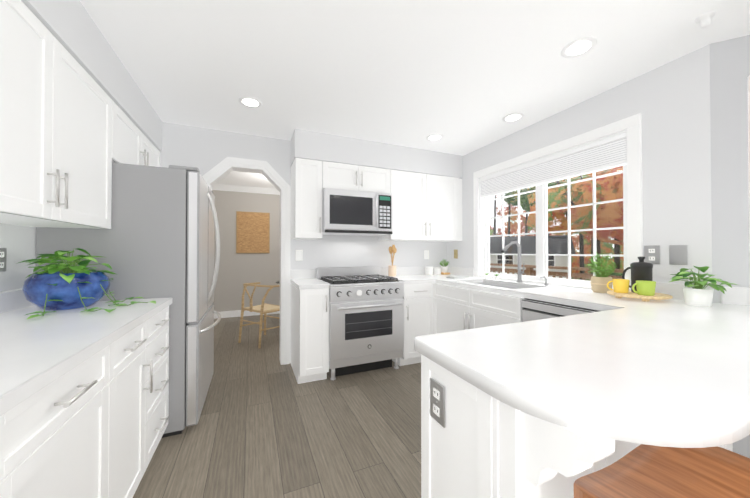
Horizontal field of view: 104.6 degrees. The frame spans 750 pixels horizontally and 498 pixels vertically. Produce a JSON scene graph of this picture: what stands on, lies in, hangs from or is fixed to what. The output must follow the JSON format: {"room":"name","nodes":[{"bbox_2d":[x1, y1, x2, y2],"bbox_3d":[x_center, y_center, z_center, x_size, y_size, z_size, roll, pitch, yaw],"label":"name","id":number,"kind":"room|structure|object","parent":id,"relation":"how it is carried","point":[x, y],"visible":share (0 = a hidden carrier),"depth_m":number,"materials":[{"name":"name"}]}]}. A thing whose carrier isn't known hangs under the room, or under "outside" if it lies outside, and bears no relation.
{"room":"kitchen","nodes":[
{"label":"kitchen","id":0,"kind":"room"},
{"bbox_2d":[0,223,35,291],"bbox_3d":[-1.416,-0.003,0.261,0.120,2.450,5.260,0,-1,-23],"label":"wall","id":1,"kind":"structure","parent":0,"point":[18,242],"depth_m":1.53,"materials":[{"name":"white paint"}]},
{"bbox_2d":[0,248,6,271],"bbox_3d":[-1.842,0.053,1.426,0.008,0.118,0.075,0,-1,-23],"label":"outlet","id":2,"kind":"object","parent":1,"relation":"attached to","point":[3,257],"visible":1,"depth_m":1.44,"materials":[{"name":"silver metal"}]},
{"bbox_2d":[0,0,111,228],"bbox_3d":[-1.541,-0.528,1.159,0.346,0.799,1.220,0,-1,-23],"label":"upper cabinet","id":3,"kind":"object","parent":1,"relation":"attached to","point":[55,135],"visible":1,"depth_m":1.21,"materials":[{"name":"white paint"}]},
{"bbox_2d":[112,100,159,166],"bbox_3d":[-1.964,-0.738,2.202,0.384,0.361,1.026,0,-1,-23],"label":"upper cabinet","id":4,"kind":"object","parent":1,"relation":"attached to","point":[132,144],"visible":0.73,"depth_m":2.04,"materials":[{"name":"white paint"}]},
{"bbox_2d":[212,190,279,311],"bbox_3d":[-2.383,0.049,5.610,4.340,2.450,0.120,0,-1,-23],"label":"wall","id":5,"kind":"structure","parent":0,"point":[236,271],"depth_m":5.49,"materials":[{"name":"grey paint"}]},
{"bbox_2d":[212,184,279,194],"bbox_3d":[-2.343,-1.127,5.526,4.100,0.100,0.085,0,-1,-23],"label":"crown molding","id":6,"kind":"structure","parent":5,"relation":"attached to","point":[233,188],"depth_m":5.43,"materials":[{"name":"white"}]},
{"bbox_2d":[214,310,279,318],"bbox_3d":[-2.356,1.213,5.534,4.100,0.120,0.019,0,-1,-23],"label":"baseboard","id":7,"kind":"structure","parent":5,"relation":"attached to","point":[228,314],"depth_m":5.42,"materials":[{"name":"white wood"}]},
{"bbox_2d":[236,211,269,252],"bbox_3d":[-2.330,-0.312,5.551,0.590,0.790,0.028,0,-1,-23],"label":"picture","id":8,"kind":"object","parent":5,"relation":"attached to","point":[252,232],"visible":0.94,"depth_m":5.54,"materials":[{"name":"beige wood"}]},
{"bbox_2d":[133,314,420,497],"bbox_3d":[0.265,1.293,2.450,6.740,0.100,7.990,0,-1,-23],"label":"floor","id":9,"kind":"structure","parent":0,"point":[267,426],"depth_m":1.93,"materials":[{"name":"brown wood"}]},
{"bbox_2d":[0,399,27,497],"bbox_3d":[-0.964,0.781,0.177,0.646,0.880,0.743,0,-1,-23],"label":"base cabinet","id":10,"kind":"object","parent":9,"relation":"on","point":[14,423],"depth_m":0.66,"materials":[{"name":"white paint"}]},
{"bbox_2d":[0,289,172,415],"bbox_3d":[-0.853,0.269,-0.058,0.662,0.140,3.991,0,-1,-23],"label":"countertop","id":11,"kind":"structure","parent":10,"relation":"on","point":[38,353],"depth_m":1.04,"materials":[{"name":"white stone"}]},
{"bbox_2d":[19,248,155,318],"bbox_3d":[-1.505,0.154,1.531,0.580,0.318,0.535,0,-1,-23],"label":"potted plant","id":12,"kind":"object","parent":11,"relation":"on","point":[53,287],"visible":0.98,"depth_m":1.48,"materials":[{"name":"ceramic"}]},
{"bbox_2d":[24,336,123,497],"bbox_3d":[-1.194,0.786,0.715,0.646,0.880,0.662,0,-1,-23],"label":"base cabinet","id":13,"kind":"object","parent":9,"relation":"on","point":[95,425],"depth_m":0.91,"materials":[{"name":"white paint"}]},
{"bbox_2d":[36,163,220,437],"bbox_3d":[-1.707,0.343,2.252,0.904,1.797,0.913,0,-1,-23],"label":"refrigerator","id":14,"kind":"object","parent":9,"relation":"on","point":[156,240],"visible":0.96,"depth_m":1.91,"materials":[{"name":"grey metal"}]},
{"bbox_2d":[120,317,151,497],"bbox_3d":[-1.369,0.790,1.127,0.646,0.880,0.470,0,-1,-23],"label":"base cabinet","id":15,"kind":"object","parent":9,"relation":"on","point":[137,342],"depth_m":1.35,"materials":[{"name":"white paint"}]},
{"bbox_2d":[148,306,169,464],"bbox_3d":[-1.540,0.794,1.527,0.646,0.880,0.520,0,-1,-23],"label":"base cabinet","id":16,"kind":"object","parent":9,"relation":"on","point":[158,381],"depth_m":1.68,"materials":[{"name":"white paint"}]},
{"bbox_2d":[238,282,279,347],"bbox_3d":[-1.530,0.857,3.980,0.627,0.805,0.631,0,-1,-23],"label":"dining chair","id":17,"kind":"object","parent":9,"relation":"on","point":[263,308],"visible":0.88,"depth_m":3.84,"materials":[{"name":"brown wood"}]},
{"bbox_2d":[290,284,328,383],"bbox_3d":[-0.670,0.808,2.925,0.270,0.880,0.684,0,-1,-23],"label":"base cabinet","id":18,"kind":"object","parent":9,"relation":"on","point":[309,346],"visible":0.94,"depth_m":2.66,"materials":[{"name":"white paint"}]},
{"bbox_2d":[290,269,328,289],"bbox_3d":[-0.679,0.298,2.945,0.276,0.140,0.649,0,-1,-23],"label":"countertop","id":19,"kind":"structure","parent":18,"relation":"on","point":[302,279],"depth_m":3.03,"materials":[{"name":"white stone"}]},
{"bbox_2d":[316,266,403,379],"bbox_3d":[-0.172,0.730,3.109,0.780,1.040,0.720,0,-1,-23],"label":"range","id":20,"kind":"object","parent":9,"relation":"on","point":[366,318],"visible":1,"depth_m":2.85,"materials":[{"name":"silver metal"}]},
{"bbox_2d":[392,283,433,365],"bbox_3d":[0.653,0.813,3.490,1.027,0.880,0.684,0,-1,-23],"label":"base cabinet","id":21,"kind":"object","parent":9,"relation":"on","point":[418,309],"visible":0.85,"depth_m":3.08,"materials":[{"name":"white paint"}]},
{"bbox_2d":[433,283,523,333],"bbox_3d":[1.133,0.806,2.764,0.714,0.880,1.138,0,-1,-23],"label":"base cabinet","id":22,"kind":"object","parent":9,"relation":"on","point":[455,308],"visible":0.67,"depth_m":2.60,"materials":[{"name":"white paint"}]},
{"bbox_2d":[381,267,444,283],"bbox_3d":[0.385,0.301,3.297,0.381,0.140,0.837,0,-1,-23],"label":"countertop","id":23,"kind":"structure","parent":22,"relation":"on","point":[409,275],"depth_m":3.52,"materials":[{"name":"white stone"}]},
{"bbox_2d":[388,245,396,276],"bbox_3d":[0.215,0.139,3.554,0.102,0.387,0.096,0,-1,-23],"label":"utensil crock","id":24,"kind":"object","parent":23,"relation":"on","point":[392,267],"visible":1,"depth_m":3.53,"materials":[{"name":"beige ceramic"}]},
{"bbox_2d":[425,267,432,274],"bbox_3d":[0.700,0.282,3.759,0.104,0.105,0.104,0,-1,-23],"label":"canister","id":25,"kind":"object","parent":23,"relation":"on","point":[428,270],"visible":1,"depth_m":3.72,"materials":[{"name":"white ceramic"}]},
{"bbox_2d":[433,266,749,321],"bbox_3d":[1.304,0.293,2.471,0.660,0.140,3.077,0,-1,-23],"label":"countertop","id":26,"kind":"structure","parent":22,"relation":"on","point":[735,303],"depth_m":1.84,"materials":[{"name":"white stone"}]},
{"bbox_2d":[440,260,449,274],"bbox_3d":[0.924,0.233,3.843,0.140,0.205,0.142,0,-1,-23],"label":"herb plant","id":27,"kind":"object","parent":26,"relation":"on","point":[444,270],"visible":0.98,"depth_m":3.82,"materials":[{"name":"green plant"}]},
{"bbox_2d":[446,275,469,278],"bbox_3d":[0.946,0.320,3.310,0.220,0.022,0.140,0,-1,-23],"label":"dish towel","id":28,"kind":"object","parent":26,"relation":"on","point":[457,277],"visible":1,"depth_m":3.25,"materials":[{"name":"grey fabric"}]},
{"bbox_2d":[475,283,524,298],"bbox_3d":[1.161,0.475,2.759,0.411,0.213,0.756,0,-1,-23],"label":"undermount sink","id":29,"kind":"object","parent":26,"relation":"in","point":[503,286],"visible":0.04,"depth_m":2.97,"materials":[{"name":"silver metal"}]},
{"bbox_2d":[501,241,524,281],"bbox_3d":[1.333,0.124,2.794,0.258,0.404,0.090,0,-1,-23],"label":"faucet","id":30,"kind":"object","parent":26,"relation":"on","point":[520,272],"visible":1,"depth_m":2.83,"materials":[{"name":"silver metal"}]},
{"bbox_2d":[587,252,616,292],"bbox_3d":[1.676,0.172,2.141,0.184,0.294,0.177,0,-1,-23],"label":"grass plant","id":31,"kind":"object","parent":26,"relation":"on","point":[599,281],"visible":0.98,"depth_m":2.11,"materials":[{"name":"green plant"}]},
{"bbox_2d":[607,290,672,301],"bbox_3d":[1.678,0.299,1.850,0.310,0.034,0.310,0,-1,-23],"label":"bamboo tray","id":32,"kind":"object","parent":26,"relation":"on","point":[656,296],"visible":0.79,"depth_m":1.76,"materials":[{"name":"beige wood"}]},
{"bbox_2d":[607,279,629,292],"bbox_3d":[1.597,0.240,1.898,0.086,0.085,0.107,0,-1,-23],"label":"mug","id":33,"kind":"object","parent":32,"relation":"on","point":[620,285],"visible":1,"depth_m":1.86,"materials":[{"name":"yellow ceramic"}]},
{"bbox_2d":[622,257,652,292],"bbox_3d":[1.724,0.166,1.907,0.110,0.234,0.156,0,-1,-23],"label":"press","id":34,"kind":"object","parent":32,"relation":"on","point":[641,269],"visible":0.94,"depth_m":1.86,"materials":[{"name":"grey plastic"}]},
{"bbox_2d":[632,280,655,295],"bbox_3d":[1.650,0.239,1.773,0.113,0.085,0.092,0,-1,-23],"label":"mug","id":35,"kind":"object","parent":32,"relation":"on","point":[645,288],"visible":1,"depth_m":1.75,"materials":[{"name":"green ceramic"}]},
{"bbox_2d":[670,266,737,306],"bbox_3d":[1.823,0.205,1.616,0.296,0.218,0.279,0,-1,-23],"label":"potted plant","id":36,"kind":"object","parent":26,"relation":"on","point":[697,294],"visible":1,"depth_m":1.61,"materials":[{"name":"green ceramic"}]},
{"bbox_2d":[421,354,640,497],"bbox_3d":[0.461,0.788,0.918,0.491,0.880,0.390,0,-1,-23],"label":"base cabinet","id":37,"kind":"object","parent":9,"relation":"on","point":[481,444],"depth_m":0.74,"materials":[{"name":"white paint"}]},
{"bbox_2d":[430,378,444,427],"bbox_3d":[0.197,0.483,0.917,0.008,0.125,0.075,0,-1,-23],"label":"outlet","id":38,"kind":"object","parent":37,"relation":"attached to","point":[437,401],"visible":1,"depth_m":0.91,"materials":[{"name":"silver metal"}]},
{"bbox_2d":[414,302,749,447],"bbox_3d":[0.862,0.329,0.984,1.320,0.040,0.690,0,-1,-23],"label":"countertop","id":39,"kind":"structure","parent":37,"relation":"on","point":[674,371],"depth_m":0.74,"materials":[{"name":"white stone"}]},
{"bbox_2d":[522,298,598,321],"bbox_3d":[1.470,0.801,1.963,0.630,0.876,0.592,0,-1,-23],"label":"dishwasher","id":40,"kind":"object","parent":9,"relation":"on","point":[532,309],"visible":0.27,"depth_m":1.95,"materials":[{"name":"grey metal"}]},
{"bbox_2d":[574,444,749,497],"bbox_3d":[0.682,0.860,0.571,0.463,0.734,0.376,0,-1,-23],"label":"bar stool","id":41,"kind":"object","parent":9,"relation":"on","point":[645,471],"visible":0.96,"depth_m":0.68,"materials":[{"name":"brown wood"}]},
{"bbox_2d":[718,443,732,451],"bbox_3d":[1.184,0.792,1.255,0.490,0.880,0.338,0,-1,-23],"label":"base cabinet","id":42,"kind":"object","parent":9,"relation":"on","point":[729,446],"depth_m":1.18,"materials":[{"name":"white paint"}]},
{"bbox_2d":[159,122,446,329],"bbox_3d":[-0.700,0.027,3.360,3.870,2.450,0.120,0,-1,-23],"label":"wall","id":43,"kind":"structure","parent":0,"point":[204,150],"depth_m":3.19,"materials":[{"name":"white paint"}]},
{"bbox_2d":[202,157,290,364],"bbox_3d":[-1.357,0.157,3.076,0.870,2.185,0.172,0,-1,-23],"label":"trim","id":44,"kind":"structure","parent":43,"relation":"attached to","point":[217,173],"depth_m":3.14,"materials":[{"name":"white wood"}]},
{"bbox_2d":[296,250,302,260],"bbox_3d":[-0.844,0.071,3.227,0.075,0.118,0.008,0,-1,-23],"label":"outlet","id":45,"kind":"object","parent":43,"relation":"attached to","point":[299,255],"visible":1,"depth_m":3.23,"materials":[{"name":"white plastic"}]},
{"bbox_2d":[291,158,321,238],"bbox_3d":[-0.727,-0.509,3.077,0.275,0.801,0.384,0,-1,-23],"label":"upper cabinet","id":46,"kind":"object","parent":43,"relation":"attached to","point":[306,198],"visible":1,"depth_m":2.94,"materials":[{"name":"white paint"}]},
{"bbox_2d":[322,161,389,192],"bbox_3d":[-0.241,-0.765,3.287,0.778,0.286,0.384,0,-1,-23],"label":"upper cabinet","id":47,"kind":"object","parent":43,"relation":"attached to","point":[350,177],"visible":0.81,"depth_m":3.13,"materials":[{"name":"white paint"}]},
{"bbox_2d":[322,188,391,235],"bbox_3d":[-0.227,-0.393,3.249,0.768,0.457,0.456,0,-1,-23],"label":"microwave","id":48,"kind":"object","parent":47,"relation":"attached to","point":[355,212],"visible":0.98,"depth_m":3.06,"materials":[{"name":"silver metal"}]},
{"bbox_2d":[378,170,461,241],"bbox_3d":[0.592,-0.504,3.640,1.032,0.801,0.384,0,-1,-23],"label":"upper cabinet","id":49,"kind":"object","parent":43,"relation":"attached to","point":[426,207],"visible":0.98,"depth_m":3.48,"materials":[{"name":"white paint"}]},
{"bbox_2d":[424,250,428,258],"bbox_3d":[0.692,0.077,3.882,0.075,0.118,0.008,0,-1,-23],"label":"outlet","id":50,"kind":"object","parent":43,"relation":"attached to","point":[426,254],"visible":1,"depth_m":3.88,"materials":[{"name":"white plastic"}]},
{"bbox_2d":[80,0,749,188],"bbox_3d":[0.265,-1.257,2.474,6.740,0.100,7.990,0,-1,-23],"label":"ceiling","id":51,"kind":"structure","parent":0,"point":[463,77],"depth_m":1.84,"materials":[{"name":"white paint"}]},
{"bbox_2d":[21,0,161,151],"bbox_3d":[-1.194,-1.082,0.366,0.362,0.290,5.020,0,-1,-23],"label":"soffit","id":52,"kind":"structure","parent":51,"relation":"attached to","point":[72,28],"depth_m":1.59,"materials":[{"name":"white paint"}]},
{"bbox_2d":[239,96,261,107],"bbox_3d":[-1.024,-1.204,2.386,0.180,0.006,0.180,0,-1,-23],"label":"recessed light","id":53,"kind":"object","parent":51,"relation":"in","point":[250,102],"visible":1,"depth_m":2.38,"materials":[{"name":"white"}]},
{"bbox_2d":[290,129,462,178],"bbox_3d":[0.097,-1.052,3.459,2.095,0.290,0.342,0,-1,-23],"label":"soffit","id":54,"kind":"structure","parent":51,"relation":"attached to","point":[311,145],"depth_m":3.22,"materials":[{"name":"white paint"}]},
{"bbox_2d":[426,134,442,140],"bbox_3d":[0.642,-1.197,3.119,0.180,0.006,0.180,0,-1,-23],"label":"recessed light","id":55,"kind":"object","parent":51,"relation":"in","point":[434,137],"visible":1,"depth_m":3.11,"materials":[{"name":"white"}]},
{"bbox_2d":[502,113,523,121],"bbox_3d":[1.264,-1.202,2.655,0.180,0.006,0.180,0,-1,-23],"label":"recessed light","id":56,"kind":"object","parent":51,"relation":"in","point":[513,117],"visible":1,"depth_m":2.65,"materials":[{"name":"white"}]},
{"bbox_2d":[561,37,596,57],"bbox_3d":[1.227,-1.211,1.748,0.180,0.006,0.180,0,-1,-23],"label":"recessed light","id":57,"kind":"object","parent":51,"relation":"in","point":[579,47],"visible":1,"depth_m":1.74,"materials":[{"name":"white"}]},
{"bbox_2d":[695,11,715,27],"bbox_3d":[1.728,-1.191,1.516,0.072,0.050,0.072,0,-1,-23],"label":"smoke detector","id":58,"kind":"object","parent":51,"relation":"attached to","point":[704,20],"visible":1,"depth_m":1.50,"materials":[{"name":"white plastic"}]},
{"bbox_2d":[434,267,440,274],"bbox_3d":[0.824,0.290,3.823,0.094,0.090,0.094,0,-1,-23],"label":"canister","id":59,"kind":"object","parent":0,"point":[437,270],"visible":1,"depth_m":3.78,"materials":[{"name":"white ceramic"}]},
{"bbox_2d":[447,44,711,289],"bbox_3d":[1.518,0.023,2.940,0.120,2.450,2.635,0,-1,-23],"label":"wall","id":60,"kind":"structure","parent":0,"point":[670,102],"depth_m":1.91,"materials":[{"name":"white paint"}]},
{"bbox_2d":[454,250,457,258],"bbox_3d":[1.062,0.067,3.829,0.016,0.118,0.075,0,-1,-23],"label":"light switch","id":61,"kind":"object","parent":60,"relation":"attached to","point":[455,254],"visible":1,"depth_m":3.81,"materials":[{"name":"beige"}]},
{"bbox_2d":[441,266,473,269],"bbox_3d":[0.850,0.303,3.496,0.390,0.140,0.837,0,-1,-23],"label":"backsplash","id":62,"kind":"structure","parent":60,"relation":"attached to","point":[449,268],"depth_m":3.75,"materials":[{"name":"white stone"}]},
{"bbox_2d":[473,113,642,290],"bbox_3d":[1.567,-0.305,2.776,0.120,1.258,1.640,0,-1,-23],"label":"window","id":63,"kind":"structure","parent":60,"relation":"in","point":[610,146],"depth_m":2.54,"materials":[{"name":"white wood"}]},
{"bbox_2d":[644,245,659,263],"bbox_3d":[1.867,0.038,1.955,0.008,0.125,0.085,0,-1,-23],"label":"outlet","id":64,"kind":"object","parent":60,"relation":"attached to","point":[652,254],"visible":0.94,"depth_m":1.95,"materials":[{"name":"silver metal"}]},
{"bbox_2d":[669,245,687,264],"bbox_3d":[1.918,0.037,1.835,0.007,0.125,0.085,0,-1,-23],"label":"light switch","id":65,"kind":"object","parent":60,"relation":"attached to","point":[677,254],"visible":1,"depth_m":1.83,"materials":[{"name":"silver metal"}]},
{"bbox_2d":[710,35,749,457],"bbox_3d":[3.117,0.006,1.184,2.500,2.450,0.140,0,-1,27],"label":"wall","id":66,"kind":"structure","parent":0,"point":[730,123],"depth_m":1.67,"materials":[{"name":"grey paint"}]},
{"label":"outside","id":67,"kind":"structure","parent":0,"visible":0},
{"bbox_3d":[20.653,2.865,30.518,55.750,0.100,80.000,0,-1,-23],"label":"lawn","id":68,"kind":"structure","parent":67,"visible":0},
{"bbox_2d":[490,235,575,278],"bbox_3d":[7.771,1.000,15.049,4.000,3.330,3.100,0,-1,27],"label":"shed","id":69,"kind":"object","parent":68,"relation":"on","point":[554,248],"depth_m":14.00,"materials":[{"name":"white"}]},
{"bbox_2d":[501,181,566,235],"bbox_3d":[13.720,-4.536,23.943,7.573,14.574,7.496,0,-1,-23],"label":"trees","id":70,"kind":"object","parent":68,"relation":"on","point":[527,204],"depth_m":22.60,"materials":[{"name":"green plant"}]},
{"bbox_2d":[511,184,571,278],"bbox_3d":[16.876,-5.921,24.504,10.865,17.354,11.226,0,-1,-23],"label":"trees","id":71,"kind":"object","parent":68,"relation":"on","point":[531,192],"depth_m":24.36,"materials":[{"name":"orange plant"}]},
{"bbox_2d":[490,263,623,280],"bbox_3d":[2.161,1.427,4.426,2.220,2.270,8.500,0,-1,-23],"label":"deck","id":72,"kind":"object","parent":68,"relation":"on","point":[565,274],"depth_m":4.92,"materials":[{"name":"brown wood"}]},
{"bbox_2d":[490,193,623,279],"bbox_3d":[16.576,-7.364,27.196,32.083,20.308,44.229,0,-1,-23],"label":"trees","id":73,"kind":"object","parent":68,"relation":"on","point":[511,225],"depth_m":33.94,"materials":[{"name":"brown plant"}]},
{"bbox_2d":[526,166,623,273],"bbox_3d":[6.598,-1.175,8.228,4.486,7.548,4.265,0,-1,-23],"label":"trees","id":74,"kind":"object","parent":68,"relation":"on","point":[611,192],"depth_m":7.54,"materials":[{"name":"orange plant"}]},
{"bbox_2d":[614,238,619,268],"bbox_3d":[15.667,-5.849,17.903,10.254,17.082,11.189,0,-1,-23],"label":"trees","id":75,"kind":"object","parent":68,"relation":"on","point":[616,250],"depth_m":17.50,"materials":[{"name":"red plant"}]}
]}

